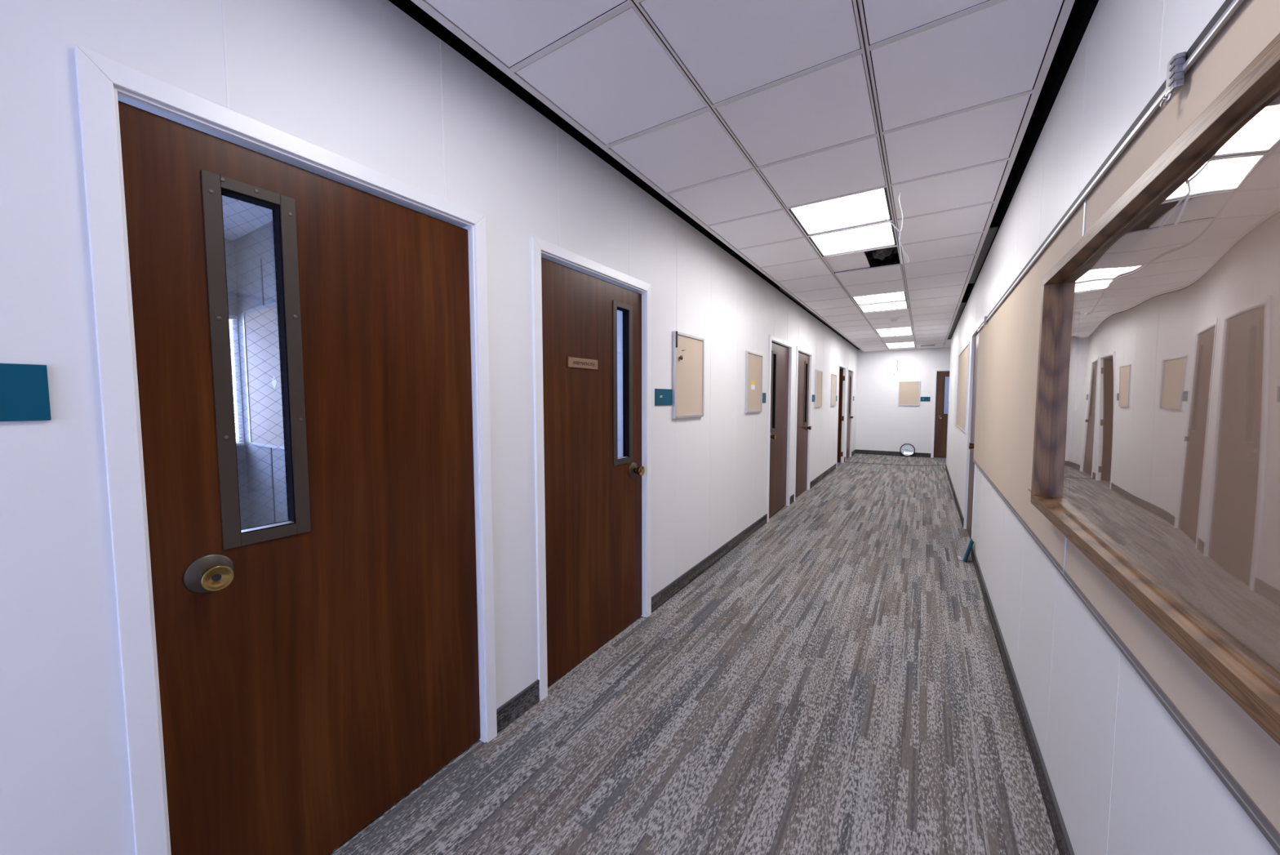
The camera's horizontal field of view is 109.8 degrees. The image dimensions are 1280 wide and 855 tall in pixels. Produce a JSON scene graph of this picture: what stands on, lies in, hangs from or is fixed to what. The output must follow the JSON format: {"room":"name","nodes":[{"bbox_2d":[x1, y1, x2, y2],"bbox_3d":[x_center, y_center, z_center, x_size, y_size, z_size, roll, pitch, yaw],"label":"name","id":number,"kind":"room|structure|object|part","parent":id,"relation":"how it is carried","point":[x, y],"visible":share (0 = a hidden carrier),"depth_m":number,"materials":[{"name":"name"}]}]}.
{"room":"school corridor","nodes":[
{"label":"school corridor","id":0,"kind":"room"},
{"bbox_2d":[222,195,272,240],"bbox_3d":[-2.953,-1.342,1.160,3.005,0.060,3.865,2,4,32],"label":"ceiling","id":1,"kind":"structure","parent":0,"point":[247,215],"depth_m":3.07,"materials":[{"name":"white tile"}]},
{"bbox_2d":[224,220,622,528],"bbox_3d":[-2.041,-0.056,2.682,3.005,2.700,7.270,2,4,32],"label":"wall","id":2,"kind":"structure","parent":0,"point":[266,232],"depth_m":3.48,"materials":[{"name":"paint"}]},
{"bbox_2d":[229,319,244,444],"bbox_3d":[-3.797,-0.311,2.644,0.060,1.020,2.238,2,4,32],"label":"window","id":3,"kind":"structure","parent":2,"relation":"in","point":[231,321],"depth_m":3.56,"materials":[{"name":"clear glass"}]},
{"bbox_2d":[228,315,244,445],"bbox_3d":[-3.755,-0.307,2.618,0.028,1.015,2.224,2,4,32],"label":"window blind","id":4,"kind":"object","parent":3,"relation":"attached to","point":[229,316],"visible":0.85,"depth_m":3.54,"materials":[{"name":"white plastic"}]},
{"bbox_3d":[-3.756,-0.798,2.587,0.028,0.030,2.224,2,4,32],"label":"head rail","id":5,"kind":"part","parent":4,"relation":"part of","materials":[{"name":"white metal"}]},
{"bbox_2d":[259,257,275,522],"bbox_3d":[-2.740,-0.159,3.317,0.020,2.130,0.004,2,4,32],"label":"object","id":6,"kind":"object","parent":2,"relation":"attached to","point":[260,259],"visible":0.36,"depth_m":3.34,"materials":[{"name":"metal"}]},
{"bbox_2d":[242,301,284,448],"bbox_3d":[-2.494,-0.356,3.132,1.240,1.020,0.024,2,4,32],"label":"window","id":7,"kind":"structure","parent":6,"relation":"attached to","point":[256,371],"depth_m":3.29,"materials":[{"name":"glass"}]},
{"bbox_2d":[271,374,277,389],"bbox_3d":[-2.595,-0.322,3.190,0.099,0.099,0.001,2,4,32],"label":"card","id":8,"kind":"object","parent":7,"relation":"attached to","point":[274,381],"visible":0.86,"depth_m":3.19,"materials":[{"name":"white paper"}]},
{"bbox_2d":[0,0,857,854],"bbox_3d":[1.081,-0.223,4.694,0.116,2.775,17.700,2,4,32],"label":"wall","id":9,"kind":"structure","parent":0,"point":[363,82],"depth_m":1.28,"materials":[{"name":"white paint"}]},
{"bbox_2d":[0,363,51,421],"bbox_3d":[-1.289,-0.066,0.834,0.007,0.114,0.235,2,4,32],"label":"room sign","id":10,"kind":"object","parent":9,"relation":"attached to","point":[24,388],"visible":1,"depth_m":0.91,"materials":[{"name":"teal plastic"}]},
{"bbox_2d":[74,44,497,854],"bbox_3d":[-0.956,0.267,1.482,0.130,2.202,1.042,2,4,32],"label":"door frame","id":11,"kind":"structure","parent":9,"relation":"attached to","point":[102,82],"depth_m":1.05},
{"bbox_2d":[118,100,479,854],"bbox_3d":[-0.922,0.296,1.463,0.111,2.122,0.924,2,4,32],"label":"door","id":12,"kind":"structure","parent":9,"relation":"in","point":[317,666],"depth_m":1.35,"materials":[{"name":"brown wood"}]},
{"bbox_3d":[-1.091,0.381,1.152,0.059,0.063,0.063,2,4,32],"label":"knob","id":13,"kind":"part","parent":12,"relation":"part of","materials":[{"name":"gold metal"}]},
{"bbox_3d":[-1.052,-0.168,1.247,0.008,0.976,0.200,2,4,32],"label":"vision frame","id":14,"kind":"part","parent":12,"relation":"part of","materials":[{"name":"brown metal"}]},
{"bbox_2d":[530,235,651,701],"bbox_3d":[-0.259,0.198,2.583,0.130,2.202,1.044,2,4,32],"label":"door frame","id":15,"kind":"structure","parent":9,"relation":"attached to","point":[540,248],"depth_m":2.20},
{"bbox_2d":[541,257,644,686],"bbox_3d":[-0.226,0.227,2.563,0.111,2.122,0.926,2,4,32],"label":"door","id":16,"kind":"structure","parent":9,"relation":"in","point":[593,495],"depth_m":2.49,"materials":[{"name":"brown wood"}]},
{"bbox_2d":[567,356,597,369],"bbox_3d":[-0.305,-0.344,2.417,0.009,0.052,0.244,2,4,32],"label":"name plaque","id":17,"kind":"object","parent":16,"relation":"attached to","point":[572,362],"visible":1,"depth_m":2.40,"materials":[{"name":"beige plastic"}]},
{"bbox_3d":[-0.103,-0.263,2.746,0.008,0.976,0.205,2,4,32],"label":"vision frame","id":18,"kind":"part","parent":16,"relation":"part of","materials":[{"name":"brown metal"}]},
{"bbox_3d":[-0.012,0.273,2.856,0.059,0.063,0.063,2,4,32],"label":"knob","id":19,"kind":"part","parent":16,"relation":"part of","materials":[{"name":"gold metal"}]},
{"bbox_2d":[654,388,671,405],"bbox_3d":[0.166,-0.211,3.131,0.008,0.114,0.235,2,4,32],"label":"room sign","id":20,"kind":"object","parent":9,"relation":"attached to","point":[662,396],"visible":1,"depth_m":3.12,"materials":[{"name":"teal plastic"}]},
{"bbox_2d":[496,448,855,733],"bbox_3d":[1.109,1.113,4.702,0.010,0.107,17.600,2,4,32],"label":"baseboard","id":21,"kind":"structure","parent":9,"relation":"attached to","point":[508,712],"depth_m":3.32,"materials":[{"name":"rubber"}]},
{"bbox_2d":[671,330,704,418],"bbox_3d":[0.377,-0.390,3.441,0.024,0.626,0.508,2,4,32],"label":"bulletin board","id":22,"kind":"object","parent":9,"relation":"attached to","point":[688,373],"visible":1,"depth_m":3.42,"materials":[{"name":"fabric"}]},
{"bbox_2d":[675,330,677,347],"bbox_3d":[0.264,-0.632,3.222,0.006,0.116,0.016,2,4,32],"label":"clip","id":23,"kind":"object","parent":22,"relation":"attached to","point":[676,331],"visible":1,"depth_m":3.22,"materials":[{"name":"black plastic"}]},
{"bbox_2d":[744,350,763,413],"bbox_3d":[1.208,-0.473,4.752,0.024,0.626,0.508,2,4,32],"label":"bulletin board","id":24,"kind":"object","parent":9,"relation":"attached to","point":[753,361],"visible":0.99,"depth_m":4.73,"materials":[{"name":"fabric"}]},
{"bbox_2d":[751,384,755,389],"bbox_3d":[1.185,-0.422,4.713,0.001,0.048,0.116,2,4,32],"label":"note","id":25,"kind":"object","parent":24,"relation":"attached to","point":[753,386],"visible":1,"depth_m":4.71,"materials":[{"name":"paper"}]},
{"bbox_3d":[1.204,-0.473,4.755,0.013,0.592,0.474,2,4,32],"label":"tack panel","id":26,"kind":"part","parent":24,"relation":"part of","materials":[{"name":"beige fabric"}]},
{"bbox_2d":[762,392,765,402],"bbox_3d":[1.382,-0.333,5.052,0.008,0.114,0.203,2,4,32],"label":"room sign","id":27,"kind":"object","parent":9,"relation":"attached to","point":[763,393],"visible":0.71,"depth_m":5.08,"materials":[{"name":"teal plastic"}]},
{"bbox_2d":[768,342,788,517],"bbox_3d":[1.763,0.028,5.704,0.111,2.122,0.917,2,4,32],"label":"door","id":28,"kind":"structure","parent":9,"relation":"in","point":[780,354],"depth_m":5.73,"materials":[{"name":"brown wood"}]},
{"bbox_3d":[1.596,0.113,5.396,0.059,0.063,0.063,2,4,32],"label":"knob","id":29,"kind":"part","parent":28,"relation":"part of","materials":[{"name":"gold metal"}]},
{"bbox_3d":[1.635,-0.436,5.491,0.008,0.976,0.200,2,4,32],"label":"vision frame","id":30,"kind":"part","parent":28,"relation":"part of","materials":[{"name":"brown metal"}]},
{"bbox_2d":[766,334,792,522],"bbox_3d":[1.730,-0.001,5.723,0.130,2.202,1.035,2,4,32],"label":"door frame","id":31,"kind":"structure","parent":9,"relation":"attached to","point":[772,339],"depth_m":6.03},
{"bbox_2d":[795,352,811,497],"bbox_3d":[2.455,-0.041,6.796,0.111,2.122,0.907,2,4,32],"label":"door","id":32,"kind":"structure","parent":9,"relation":"in","point":[802,427],"depth_m":6.84,"materials":[{"name":"brown wood"}]},
{"bbox_3d":[2.572,-0.530,6.971,0.008,0.976,0.205,2,4,32],"label":"vision frame","id":33,"kind":"part","parent":32,"relation":"part of","materials":[{"name":"brown metal"}]},
{"bbox_2d":[793,346,813,501],"bbox_3d":[2.421,-0.070,6.816,0.130,2.202,1.025,2,4,32],"label":"door frame","id":34,"kind":"structure","parent":9,"relation":"attached to","point":[799,349],"depth_m":7.12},
{"bbox_2d":[813,368,822,407],"bbox_3d":[3.029,-0.655,7.630,0.022,0.626,0.530,2,4,32],"label":"bulletin board","id":35,"kind":"object","parent":9,"relation":"attached to","point":[818,374],"visible":1,"depth_m":7.60,"materials":[{"name":"fabric"}]},
{"bbox_3d":[3.026,-0.655,7.631,0.013,0.592,0.496,2,4,32],"label":"tack panel","id":36,"kind":"part","parent":35,"relation":"part of","materials":[{"name":"beige fabric"}]},
{"bbox_2d":[778,287,859,348],"bbox_3d":[3.800,-1.895,8.669,0.134,0.010,7.690,2,4,32],"label":"trim","id":37,"kind":"structure","parent":9,"relation":"attached to","point":[780,288],"depth_m":6.99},
{"bbox_2d":[830,373,836,406],"bbox_3d":[3.839,-0.736,8.908,0.022,0.626,0.530,2,4,32],"label":"bulletin board","id":38,"kind":"object","parent":9,"relation":"attached to","point":[833,377],"visible":1,"depth_m":8.87,"materials":[{"name":"fabric"}]},
{"bbox_3d":[3.836,-0.736,8.910,0.013,0.592,0.496,2,4,32],"label":"tack panel","id":39,"kind":"part","parent":38,"relation":"part of","materials":[{"name":"beige fabric"}]},
{"bbox_2d":[836,368,844,462],"bbox_3d":[4.237,-0.273,10.479,0.944,2.122,0.046,2,4,32],"label":"door","id":40,"kind":"structure","parent":9,"relation":"in","point":[842,377],"depth_m":10.25,"materials":[{"name":"brown wood"}]},
{"bbox_2d":[835,363,846,468],"bbox_3d":[4.365,-0.264,9.884,0.130,2.202,1.030,2,4,32],"label":"door frame","id":41,"kind":"structure","parent":9,"relation":"attached to","point":[840,366],"depth_m":10.22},
{"bbox_2d":[845,370,853,458],"bbox_3d":[5.077,-0.303,10.937,0.111,2.122,0.872,2,4,32],"label":"door","id":42,"kind":"structure","parent":9,"relation":"in","point":[849,395],"depth_m":11.03,"materials":[{"name":"brown wood"}]},
{"bbox_3d":[5.185,-0.791,11.096,0.008,0.976,0.205,2,4,32],"label":"vision frame","id":43,"kind":"part","parent":42,"relation":"part of","materials":[{"name":"brown metal"}]},
{"bbox_2d":[844,367,853,457],"bbox_3d":[5.043,-0.332,10.956,0.130,2.202,0.990,2,4,32],"label":"door frame","id":44,"kind":"structure","parent":9,"relation":"attached to","point":[849,369],"depth_m":11.26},
{"bbox_2d":[328,453,1059,854],"bbox_3d":[2.719,1.262,3.692,4.060,0.089,17.800,2,4,32],"label":"floor","id":45,"kind":"structure","parent":0,"point":[836,682],"depth_m":2.00,"materials":[{"name":"carpet"}]},
{"bbox_2d":[899,443,915,456],"bbox_3d":[6.793,0.572,11.420,0.330,0.330,0.086,2,4,32],"label":"glass ball","id":46,"kind":"object","parent":45,"relation":"on","point":[906,449],"visible":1,"depth_m":11.42,"materials":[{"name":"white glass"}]},
{"bbox_2d":[956,536,970,560],"bbox_3d":[2.951,1.098,4.099,0.080,0.200,0.120,2,4,28],"label":"sign cover","id":47,"kind":"object","parent":45,"relation":"on","point":[968,540],"visible":1,"depth_m":4.09,"materials":[{"name":"grey plastic"}]},
{"bbox_2d":[963,537,973,562],"bbox_3d":[2.952,1.102,4.046,0.066,0.201,0.114,2,4,28],"label":"sign","id":48,"kind":"object","parent":45,"relation":"on","point":[971,542],"visible":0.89,"depth_m":4.00,"materials":[{"name":"teal plastic"}]},
{"bbox_2d":[388,0,1098,351],"bbox_3d":[2.678,-1.486,3.311,3.700,0.051,18.288,2,4,32],"label":"ceiling","id":49,"kind":"structure","parent":0,"point":[739,113],"depth_m":1.91,"materials":[{"name":"white tile"}]},
{"bbox_2d":[788,182,892,235],"bbox_3d":[1.371,-1.495,3.054,0.570,0.096,0.584,2,4,32],"label":"ceiling light","id":50,"kind":"object","parent":49,"relation":"attached to","point":[868,207],"visible":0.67,"depth_m":3.04,"materials":[{"name":"white plastic"}]},
{"bbox_2d":[822,251,870,271],"bbox_3d":[1.906,-1.536,4.157,0.340,0.015,0.595,2,4,32],"label":"tile","id":51,"kind":"structure","parent":49,"relation":"on","point":[859,260],"depth_m":4.17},
{"bbox_2d":[808,209,897,257],"bbox_3d":[1.697,-1.528,3.568,0.570,0.096,0.584,2,4,32],"label":"ceiling light","id":52,"kind":"object","parent":49,"relation":"attached to","point":[881,235],"visible":0.67,"depth_m":3.57,"materials":[{"name":"white plastic"}]},
{"bbox_2d":[811,222,894,255],"bbox_3d":[1.697,-1.492,3.571,0.546,0.004,0.566,2,4,32],"label":"diffuser","id":53,"kind":"object","parent":52,"relation":"attached to","point":[881,235],"depth_m":3.57,"materials":[{"name":"white plastic"}]},
{"bbox_2d":[851,291,906,305],"bbox_3d":[3.000,-1.658,5.625,0.570,0.096,0.584,2,4,32],"label":"ceiling light","id":54,"kind":"object","parent":49,"relation":"attached to","point":[895,296],"visible":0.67,"depth_m":5.65,"materials":[{"name":"white plastic"}]},
{"bbox_2d":[864,238,900,262],"bbox_3d":[2.127,-1.586,4.017,0.456,0.088,0.704,2,4,32],"label":"plastic sheet","id":55,"kind":"object","parent":49,"relation":"on","point":[889,254],"visible":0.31,"depth_m":4.12,"materials":[{"name":"black plastic"}]},
{"bbox_2d":[857,296,908,312],"bbox_3d":[3.325,-1.690,6.140,0.570,0.096,0.584,2,4,32],"label":"ceiling light","id":56,"kind":"object","parent":49,"relation":"attached to","point":[903,304],"visible":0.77,"depth_m":6.18,"materials":[{"name":"white plastic"}]},
{"bbox_2d":[860,301,906,311],"bbox_3d":[3.325,-1.654,6.142,0.546,0.004,0.566,2,4,32],"label":"diffuser","id":57,"kind":"object","parent":56,"relation":"attached to","point":[903,304],"depth_m":6.20,"materials":[{"name":"white plastic"}]},
{"bbox_2d":[875,325,912,333],"bbox_3d":[4.628,-1.820,8.197,0.570,0.096,0.584,2,4,32],"label":"ceiling light","id":58,"kind":"object","parent":49,"relation":"attached to","point":[900,329],"visible":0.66,"depth_m":8.27,"materials":[{"name":"white plastic"}]},
{"bbox_2d":[888,317,899,321],"bbox_3d":[3.964,-1.673,7.009,0.140,0.041,0.140,2,4,32],"label":"smoke detector","id":59,"kind":"object","parent":49,"relation":"attached to","point":[895,319],"visible":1,"depth_m":6.97,"materials":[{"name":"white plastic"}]},
{"bbox_2d":[882,191,909,264],"bbox_3d":[1.552,-1.210,2.727,0.154,0.438,0.014,2,4,25],"label":"hanging cable","id":60,"kind":"object","parent":49,"relation":"hanging from","point":[886,220],"visible":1,"depth_m":2.72,"materials":[{"name":"white plastic"}]},
{"bbox_3d":[1.576,-1.279,2.714,0.027,0.298,0.006,2,4,32],"label":"cord","id":61,"kind":"part","parent":60,"relation":"part of","materials":[{"name":"white plastic"}]},
{"bbox_2d":[878,330,913,337],"bbox_3d":[4.954,-1.853,8.711,0.570,0.096,0.584,2,4,32],"label":"ceiling light","id":62,"kind":"object","parent":49,"relation":"attached to","point":[905,333],"visible":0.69,"depth_m":8.79,"materials":[{"name":"white plastic"}]},
{"bbox_2d":[879,331,911,336],"bbox_3d":[4.954,-1.817,8.713,0.546,0.004,0.566,2,4,32],"label":"diffuser","id":63,"kind":"object","parent":62,"relation":"attached to","point":[906,333],"depth_m":8.79,"materials":[{"name":"white plastic"}]},
{"bbox_2d":[884,342,915,348],"bbox_3d":[6.093,-1.967,10.511,0.570,0.096,1.193,2,4,32],"label":"ceiling light","id":64,"kind":"object","parent":49,"relation":"attached to","point":[899,344],"visible":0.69,"depth_m":10.52,"materials":[{"name":"white plastic"}]},
{"bbox_2d":[919,343,936,346],"bbox_3d":[6.640,-1.897,10.374,0.320,0.024,0.380,2,4,32],"label":"ceiling vent","id":65,"kind":"object","parent":49,"relation":"in","point":[922,344],"visible":1,"depth_m":10.28,"materials":[{"name":"white plastic"}]},
{"bbox_2d":[855,346,951,453],"bbox_3d":[7.452,-0.630,11.077,4.055,2.775,0.120,2,4,32],"label":"wall","id":66,"kind":"structure","parent":0,"point":[882,424],"depth_m":11.58,"materials":[{"name":"white paint"}]},
{"bbox_2d":[855,448,930,457],"bbox_3d":[7.426,0.705,11.101,3.840,0.107,0.010,2,4,32],"label":"baseboard","id":67,"kind":"structure","parent":66,"relation":"attached to","point":[857,451],"depth_m":11.71,"materials":[{"name":"rubber"}]},
{"bbox_2d":[897,381,919,405],"bbox_3d":[6.814,-0.861,11.383,0.465,0.615,0.022,2,4,32],"label":"bulletin board","id":68,"kind":"object","parent":66,"relation":"attached to","point":[908,391],"visible":1,"depth_m":11.38,"materials":[{"name":"fabric"}]},
{"bbox_2d":[920,396,930,401],"bbox_3d":[7.114,-0.708,11.210,0.203,0.114,0.008,2,4,32],"label":"room sign","id":69,"kind":"object","parent":66,"relation":"attached to","point":[922,398],"visible":1,"depth_m":11.21,"materials":[{"name":"teal plastic"}]},
{"bbox_2d":[930,368,950,457],"bbox_3d":[7.714,-0.334,10.918,1.025,2.202,0.130,2,4,32],"label":"door frame","id":70,"kind":"structure","parent":66,"relation":"attached to","point":[937,369],"depth_m":11.11,"materials":[{"name":"wood"}]},
{"bbox_2d":[933,371,949,457],"bbox_3d":[7.693,-0.304,10.887,0.907,2.122,0.111,2,4,32],"label":"door","id":71,"kind":"structure","parent":66,"relation":"in","point":[941,419],"depth_m":11.08,"materials":[{"name":"brown wood"}]},
{"bbox_3d":[7.512,-0.787,10.982,0.200,0.976,0.008,2,4,32],"label":"vision frame","id":72,"kind":"part","parent":71,"relation":"part of","materials":[{"name":"brown metal"}]},
{"bbox_2d":[933,370,949,439],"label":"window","id":73,"kind":"structure","parent":0,"point":[947,378],"depth_m":13.12,"materials":[{"name":"glass"}]},
{"bbox_2d":[946,0,1278,854],"bbox_3d":[2.284,-0.064,2.716,0.120,2.700,15.630,2,4,32],"label":"wall","id":74,"kind":"structure","parent":0,"point":[1126,779],"depth_m":1.34,"materials":[{"name":"white paint"}]},
{"bbox_2d":[946,404,948,456],"bbox_3d":[6.392,0.025,9.303,0.054,1.130,0.144,2,4,32],"label":"guard","id":75,"kind":"object","parent":74,"relation":"attached to","point":[948,405],"visible":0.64,"depth_m":9.29,"materials":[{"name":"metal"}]},
{"bbox_2d":[955,341,969,433],"bbox_3d":[4.282,-0.506,5.981,0.012,1.060,1.860,2,4,32],"label":"bulletin board","id":76,"kind":"object","parent":74,"relation":"attached to","point":[964,356],"visible":1,"depth_m":5.83,"materials":[{"name":"fabric"}]},
{"bbox_2d":[966,332,978,537],"bbox_3d":[3.404,0.095,4.595,0.111,2.122,0.922,2,4,32],"label":"door","id":77,"kind":"structure","parent":74,"relation":"in","point":[971,464],"depth_m":4.74,"materials":[{"name":"brown wood"}]},
{"bbox_3d":[3.192,0.178,4.312,0.059,0.063,0.063,2,4,32],"label":"knob","id":78,"kind":"part","parent":77,"relation":"part of","materials":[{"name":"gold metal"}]},
{"bbox_2d":[963,318,982,538],"bbox_3d":[3.442,0.068,4.569,0.119,2.202,1.040,2,4,32],"label":"door frame","id":79,"kind":"structure","parent":74,"relation":"attached to","point":[975,332],"depth_m":4.97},
{"bbox_2d":[947,226,998,338],"bbox_3d":[4.583,-1.665,6.324,0.184,0.031,7.145,2,4,32],"label":"trim","id":80,"kind":"structure","parent":74,"relation":"attached to","point":[992,231],"depth_m":4.17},
{"bbox_2d":[945,463,1075,854],"bbox_3d":[2.231,1.228,2.831,0.010,0.107,15.630,2,4,32],"label":"baseboard","id":81,"kind":"structure","parent":74,"relation":"attached to","point":[1063,842],"depth_m":1.90,"materials":[{"name":"rubber"}]},
{"bbox_2d":[973,197,1086,575],"bbox_3d":[2.268,-0.201,2.814,0.019,1.214,3.277,2,4,32],"label":"long tackboard","id":82,"kind":"object","parent":74,"relation":"attached to","point":[1009,340],"depth_m":2.23,"materials":[{"name":"fabric"}]},
{"bbox_3d":[2.271,0.391,2.854,0.019,0.022,3.269,2,4,32],"label":"trim","id":83,"kind":"part","parent":82,"relation":"part of","materials":[{"name":"metal"}]},
{"bbox_3d":[1.396,-0.117,1.435,0.016,1.202,0.010,2,4,32],"label":"joint strip","id":84,"kind":"part","parent":82,"relation":"part of","materials":[{"name":"beige"}]},
{"bbox_2d":[977,0,1244,332],"bbox_3d":[1.402,-0.727,1.417,0.028,0.041,6.466,2,4,32],"label":"rail","id":85,"kind":"object","parent":74,"relation":"attached to","point":[1228,8],"visible":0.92,"depth_m":1.04,"materials":[{"name":"metal"}]},
{"bbox_2d":[982,315,986,327],"bbox_3d":[2.759,-0.847,3.597,0.026,0.088,0.060,2,4,32],"label":"hook","id":86,"kind":"object","parent":85,"relation":"attached to","point":[985,317],"visible":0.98,"depth_m":3.57,"materials":[{"name":"metal"}]},
{"bbox_2d":[1160,51,1186,107],"bbox_3d":[1.036,-0.675,0.877,0.026,0.088,0.060,2,4,32],"label":"hook","id":87,"kind":"object","parent":85,"relation":"attached to","point":[1175,72],"visible":1,"depth_m":0.86,"materials":[{"name":"metal"}]},
{"bbox_2d":[1027,32,1279,745],"bbox_3d":[1.012,-0.084,0.893,0.064,0.834,1.876,2,4,32],"label":"window frame","id":88,"kind":"structure","parent":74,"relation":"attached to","point":[1247,678],"depth_m":0.83,"materials":[{"name":"brown wood"}]},
{"bbox_3d":[1.004,0.316,0.904,0.054,0.034,1.845,2,4,32],"label":"rail","id":89,"kind":"part","parent":88,"relation":"part of","materials":[{"name":"brown wood"}]},
{"bbox_3d":[1.003,-0.482,0.855,0.054,0.034,1.845,2,4,32],"label":"rail","id":90,"kind":"part","parent":88,"relation":"part of","materials":[{"name":"brown wood"}]},
{"bbox_2d":[1062,0,1279,854],"bbox_3d":[0.536,-0.028,0.079,0.019,1.214,3.210,2,4,32],"label":"long tackboard","id":91,"kind":"object","parent":74,"relation":"attached to","point":[1175,460],"visible":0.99,"depth_m":0.80,"materials":[{"name":"fabric"}]},
{"bbox_3d":[0.537,0.564,0.116,0.019,0.022,3.210,2,4,32],"label":"trim","id":92,"kind":"part","parent":91,"relation":"part of","materials":[{"name":"metal"}]}
]}

